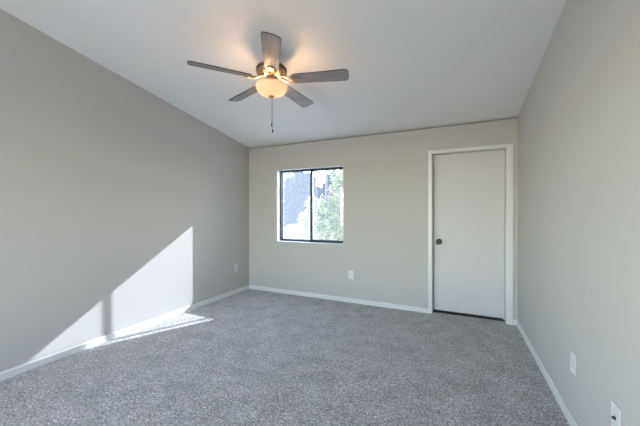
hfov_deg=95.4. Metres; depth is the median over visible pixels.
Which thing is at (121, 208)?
wall
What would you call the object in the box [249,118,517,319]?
wall
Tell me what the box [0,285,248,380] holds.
baseboard
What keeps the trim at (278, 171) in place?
attached to the wall at (385, 247)
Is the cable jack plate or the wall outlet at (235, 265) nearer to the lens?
the cable jack plate
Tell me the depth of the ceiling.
2.51 m
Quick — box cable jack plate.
[611,399,620,425]
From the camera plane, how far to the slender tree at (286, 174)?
14.64 m
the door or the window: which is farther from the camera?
the window
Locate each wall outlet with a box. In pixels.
[234,264,237,271]
[348,270,352,278]
[570,351,575,375]
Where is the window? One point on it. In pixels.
(312, 239)
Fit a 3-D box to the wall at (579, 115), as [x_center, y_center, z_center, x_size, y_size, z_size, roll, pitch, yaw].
[1.144,-0.352,0.760,0.150,3.298,5.600,0,0,25]
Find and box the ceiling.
[0,0,566,148]
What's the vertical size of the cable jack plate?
0.122 m
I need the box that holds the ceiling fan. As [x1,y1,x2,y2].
[187,31,348,132]
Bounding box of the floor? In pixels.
[0,289,569,425]
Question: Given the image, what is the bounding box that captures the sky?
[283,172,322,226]
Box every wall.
[0,9,248,371]
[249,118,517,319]
[518,0,639,425]
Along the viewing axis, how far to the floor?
2.33 m
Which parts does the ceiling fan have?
blade, blade, blade, lamp shade, blade, blade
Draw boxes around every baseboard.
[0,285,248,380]
[249,285,427,312]
[517,320,577,425]
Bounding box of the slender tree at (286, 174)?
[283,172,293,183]
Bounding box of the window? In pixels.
[280,167,342,243]
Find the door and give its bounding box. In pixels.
[428,144,513,324]
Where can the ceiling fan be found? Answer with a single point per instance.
(271, 71)
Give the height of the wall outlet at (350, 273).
0.122 m
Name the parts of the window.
sash, sash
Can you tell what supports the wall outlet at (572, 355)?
attached to the wall at (579, 115)
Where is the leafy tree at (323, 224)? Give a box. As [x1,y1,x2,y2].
[296,170,342,240]
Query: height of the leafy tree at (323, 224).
7.185 m
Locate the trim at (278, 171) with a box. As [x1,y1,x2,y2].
[277,165,343,244]
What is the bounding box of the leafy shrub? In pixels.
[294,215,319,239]

